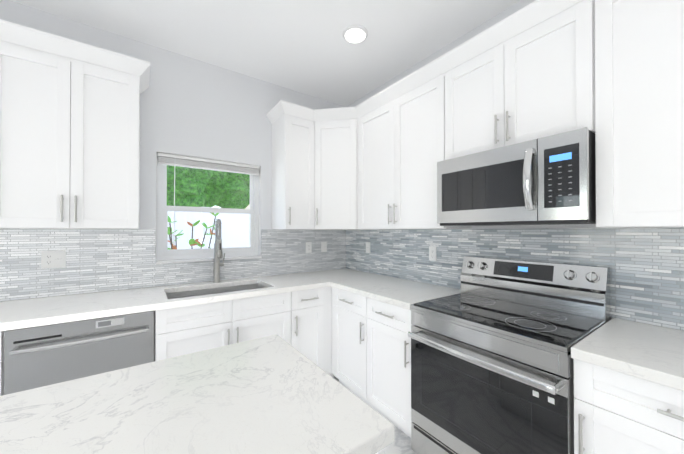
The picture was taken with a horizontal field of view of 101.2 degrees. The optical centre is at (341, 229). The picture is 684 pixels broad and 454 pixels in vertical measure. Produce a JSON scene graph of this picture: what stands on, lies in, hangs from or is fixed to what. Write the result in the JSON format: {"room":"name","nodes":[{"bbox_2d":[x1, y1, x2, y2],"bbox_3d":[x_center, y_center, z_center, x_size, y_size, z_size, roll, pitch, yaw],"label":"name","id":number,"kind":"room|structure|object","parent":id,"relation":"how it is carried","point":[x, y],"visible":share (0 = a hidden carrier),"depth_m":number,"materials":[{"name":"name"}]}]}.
{"room":"kitchen","nodes":[
{"label":"kitchen","id":0,"kind":"room"},
{"bbox_2d":[0,0,344,300],"bbox_3d":[-2.269,-0.044,1.737,5.840,2.820,0.120,0,0,-35],"label":"wall","id":1,"kind":"structure","parent":0,"point":[189,106],"depth_m":2.37,"materials":[{"name":"paint"}]},
{"bbox_2d":[0,19,3,228],"bbox_3d":[-2.307,-0.571,1.436,0.827,1.130,0.327,0,0,-35],"label":"upper cabinet","id":2,"kind":"object","parent":1,"relation":"attached to","point":[1,21],"depth_m":1.55,"materials":[{"name":"white wood"}]},
{"bbox_2d":[4,20,143,228],"bbox_3d":[-1.769,-0.569,1.818,0.742,1.130,0.327,0,0,-35],"label":"upper cabinet","id":3,"kind":"object","parent":1,"relation":"attached to","point":[69,133],"depth_m":1.70,"materials":[{"name":"white wood"}]},
{"bbox_2d":[0,229,343,300],"bbox_3d":[-2.109,0.224,1.768,5.298,0.452,0.009,0,0,-35],"label":"tile backsplash","id":4,"kind":"structure","parent":1,"relation":"attached to","point":[97,260],"depth_m":2.09,"materials":[{"name":"tile"}]},
{"bbox_2d":[41,250,65,268],"bbox_3d":[-1.932,0.202,1.883,0.116,0.115,0.008,0,0,-35],"label":"electrical outlet","id":5,"kind":"object","parent":4,"relation":"attached to","point":[53,259],"visible":1,"depth_m":1.88,"materials":[{"name":"white plastic"}]},
{"bbox_2d":[306,242,311,252],"bbox_3d":[-0.356,0.197,3.002,0.070,0.115,0.007,0,0,-35],"label":"electrical outlet","id":6,"kind":"object","parent":4,"relation":"attached to","point":[308,247],"visible":1,"depth_m":3.00,"materials":[{"name":"white plastic"}]},
{"bbox_2d":[321,242,326,251],"bbox_3d":[-0.199,0.198,3.113,0.070,0.115,0.008,0,0,-35],"label":"electrical outlet","id":7,"kind":"object","parent":4,"relation":"attached to","point":[323,246],"visible":1,"depth_m":3.11,"materials":[{"name":"white plastic"}]},
{"bbox_2d":[156,151,261,263],"bbox_3d":[-1.157,-0.170,2.512,0.848,0.895,0.140,0,0,-35],"label":"window","id":8,"kind":"structure","parent":1,"relation":"in","point":[164,255],"depth_m":2.46,"materials":[{"name":"white plastic"}]},
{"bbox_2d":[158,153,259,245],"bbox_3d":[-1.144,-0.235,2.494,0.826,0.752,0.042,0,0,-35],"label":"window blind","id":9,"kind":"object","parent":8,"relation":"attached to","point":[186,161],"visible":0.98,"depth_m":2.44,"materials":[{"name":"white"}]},
{"bbox_2d":[270,100,309,229],"bbox_3d":[-0.444,-0.563,2.732,0.355,1.130,0.371,0,0,-35],"label":"upper cabinet","id":10,"kind":"object","parent":1,"relation":"attached to","point":[290,122],"depth_m":2.60,"materials":[{"name":"white wood"}]},
{"bbox_2d":[310,103,361,229],"bbox_3d":[-0.148,-0.562,2.742,0.363,1.130,0.698,0,0,-35],"label":"upper cabinet","id":11,"kind":"object","parent":1,"relation":"attached to","point":[335,133],"depth_m":2.66,"materials":[{"name":"white wood"}]},
{"bbox_2d":[10,0,520,106],"bbox_3d":[-0.440,-1.500,-0.831,5.840,0.060,6.440,0,0,-35],"label":"ceiling","id":12,"kind":"structure","parent":0,"point":[304,47],"depth_m":2.06,"materials":[{"name":"paint"}]},
{"bbox_2d":[343,25,367,43],"bbox_3d":[0.099,-1.443,2.090,0.188,0.016,0.188,0,0,-35],"label":"recessed light","id":13,"kind":"object","parent":12,"relation":"in","point":[354,34],"visible":1,"depth_m":2.07,"materials":[{"name":"white plastic"}]},
{"bbox_2d":[334,376,416,453],"bbox_3d":[-0.440,1.379,-0.850,5.840,0.060,6.440,0,0,-35],"label":"floor","id":14,"kind":"structure","parent":0,"point":[401,444],"depth_m":1.77,"materials":[{"name":"tile"}]},
{"bbox_2d":[0,331,3,395],"bbox_3d":[-2.026,0.927,1.452,0.515,0.876,0.610,0,0,-35],"label":"base cabinet","id":15,"kind":"object","parent":14,"relation":"on","point":[2,332],"depth_m":1.36,"materials":[{"name":"white wood"}]},
{"bbox_2d":[0,270,375,331],"bbox_3d":[-1.479,0.472,1.828,4.198,0.040,0.636,0,0,-35],"label":"countertop","id":16,"kind":"structure","parent":15,"relation":"on","point":[33,312],"depth_m":1.80,"materials":[{"name":"stone"}]},
{"bbox_2d":[166,284,265,298],"bbox_3d":[-0.945,0.660,2.182,0.768,0.329,0.458,0,0,-35],"label":"sink basin","id":17,"kind":"object","parent":16,"relation":"in","point":[208,291],"visible":0.08,"depth_m":2.34,"materials":[{"name":"metal"}]},
{"bbox_2d":[213,219,224,282],"bbox_3d":[-1.030,0.183,2.382,0.099,0.544,0.168,0,0,-35],"label":"faucet","id":18,"kind":"object","parent":16,"relation":"on","point":[218,253],"visible":1,"depth_m":2.39,"materials":[{"name":"silver metal"}]},
{"bbox_2d":[304,268,363,279],"bbox_3d":[-0.017,0.479,2.847,0.633,0.040,0.390,0,0,-35],"label":"countertop","id":19,"kind":"structure","parent":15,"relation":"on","point":[336,272],"depth_m":2.90,"materials":[{"name":"stone"}]},
{"bbox_2d":[4,311,153,394],"bbox_3d":[-1.537,0.930,1.740,0.603,0.872,0.651,0,0,-35],"label":"dishwasher","id":20,"kind":"object","parent":14,"relation":"on","point":[39,356],"visible":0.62,"depth_m":1.50,"materials":[{"name":"grey metal"}]},
{"bbox_2d":[0,334,394,453],"bbox_3d":[-1.145,0.899,0.160,2.615,0.915,0.691,0,0,-35],"label":"kitchen island","id":21,"kind":"object","parent":14,"relation":"on","point":[274,394],"visible":1,"depth_m":0.68,"materials":[{"name":"stone"}]},
{"bbox_2d":[256,287,327,372],"bbox_3d":[-0.480,0.934,2.549,0.365,0.876,0.610,0,0,-35],"label":"base cabinet","id":22,"kind":"object","parent":14,"relation":"on","point":[300,321],"depth_m":2.29,"materials":[{"name":"white wood"}]},
{"bbox_2d":[332,287,359,397],"bbox_3d":[0.303,0.933,2.412,0.610,0.876,0.556,0,0,-35],"label":"base cabinet","id":23,"kind":"object","parent":14,"relation":"on","point":[345,305],"depth_m":2.28,"materials":[{"name":"white wood"}]},
{"bbox_2d":[360,295,412,437],"bbox_3d":[0.537,0.931,2.083,0.610,0.876,0.492,0,0,-35],"label":"base cabinet","id":24,"kind":"object","parent":14,"relation":"on","point":[385,343],"depth_m":1.90,"materials":[{"name":"white wood"}]},
{"bbox_2d":[328,274,459,309],"bbox_3d":[0.417,0.475,2.234,0.636,0.040,0.872,0,0,-35],"label":"countertop","id":25,"kind":"structure","parent":24,"relation":"on","point":[399,292],"depth_m":2.13,"materials":[{"name":"stone"}]},
{"bbox_2d":[408,256,610,453],"bbox_3d":[0.860,0.779,1.535,0.684,1.172,0.765,0,0,-35],"label":"range","id":26,"kind":"object","parent":14,"relation":"on","point":[494,341],"visible":1,"depth_m":1.40,"materials":[{"name":"grey metal"}]},
{"bbox_2d":[574,359,683,453],"bbox_3d":[1.321,0.924,0.978,0.610,0.876,0.659,0,0,-35],"label":"base cabinet","id":27,"kind":"object","parent":14,"relation":"on","point":[615,412],"depth_m":0.96,"materials":[{"name":"white wood"}]},
{"bbox_2d":[571,318,683,390],"bbox_3d":[1.424,0.465,0.817,0.633,0.040,1.049,0,0,-35],"label":"countertop","id":28,"kind":"structure","parent":27,"relation":"on","point":[651,353],"depth_m":1.03,"materials":[{"name":"stone"}]},
{"bbox_2d":[347,0,683,330],"bbox_3d":[1.927,-0.050,0.766,0.120,2.820,6.320,0,0,-35],"label":"wall","id":29,"kind":"structure","parent":0,"point":[512,9],"depth_m":2.00,"materials":[{"name":"paint"}]},
{"bbox_2d":[362,49,470,229],"bbox_3d":[0.556,-0.565,2.311,0.328,1.130,1.000,0,0,-35],"label":"upper cabinet","id":30,"kind":"object","parent":29,"relation":"attached to","point":[408,128],"depth_m":2.12,"materials":[{"name":"white wood"}]},
{"bbox_2d":[344,228,683,329],"bbox_3d":[1.387,0.221,1.412,0.009,0.452,4.560,0,0,-35],"label":"tile backsplash","id":31,"kind":"structure","parent":29,"relation":"attached to","point":[646,265],"depth_m":1.59,"materials":[{"name":"tile"}]},
{"bbox_2d":[366,242,369,252],"bbox_3d":[0.274,0.197,2.964,0.008,0.115,0.070,0,0,-35],"label":"electrical outlet","id":32,"kind":"object","parent":31,"relation":"attached to","point":[367,247],"visible":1,"depth_m":2.96,"materials":[{"name":"white plastic"}]},
{"bbox_2d":[429,246,436,260],"bbox_3d":[0.743,0.202,2.304,0.007,0.115,0.070,0,0,-35],"label":"electrical outlet","id":33,"kind":"object","parent":31,"relation":"attached to","point":[432,253],"visible":1,"depth_m":2.30,"materials":[{"name":"white plastic"}]},
{"bbox_2d":[454,0,597,157],"bbox_3d":[1.029,-0.785,1.647,0.328,0.700,0.752,0,0,-35],"label":"upper cabinet","id":34,"kind":"object","parent":29,"relation":"attached to","point":[532,75],"depth_m":1.46,"materials":[{"name":"white wood"}]},
{"bbox_2d":[437,127,595,225],"bbox_3d":[0.972,-0.228,1.604,0.460,0.410,0.748,0,0,-35],"label":"microwave","id":35,"kind":"object","parent":34,"relation":"attached to","point":[549,180],"visible":0.96,"depth_m":1.40,"materials":[{"name":"grey metal"}]},
{"bbox_2d":[593,0,683,227],"bbox_3d":[1.451,-0.574,1.050,0.328,1.130,0.828,0,0,-35],"label":"upper cabinet","id":36,"kind":"object","parent":29,"relation":"attached to","point":[609,74],"depth_m":1.13,"materials":[{"name":"white wood"}]},
{"label":"outside","id":37,"kind":"structure","parent":0,"visible":0},
{"bbox_3d":[-3.409,1.622,6.442,10.000,0.050,8.870,0,0,-35],"label":"ground","id":38,"kind":"structure","parent":37,"visible":0},
{"bbox_2d":[168,213,218,249],"bbox_3d":[-1.597,0.676,2.961,0.616,1.798,0.319,0,0,-35],"label":"shrub","id":39,"kind":"object","parent":38,"relation":"on","point":[192,243],"depth_m":2.93,"materials":[{"name":"green plant"}]},
{"bbox_2d":[167,165,249,208],"bbox_3d":[-4.269,-1.170,6.334,5.417,5.540,3.088,0,0,-35],"label":"tree","id":40,"kind":"object","parent":38,"relation":"on","point":[213,198],"depth_m":6.26,"materials":[{"name":"green plant"}]},
{"bbox_2d":[168,211,249,248],"bbox_3d":[-2.561,0.590,5.254,16.000,2.000,0.150,0,0,-35],"label":"fence","id":41,"kind":"object","parent":38,"relation":"on","point":[228,238],"depth_m":5.24,"materials":[{"name":"plastic"}]}
]}

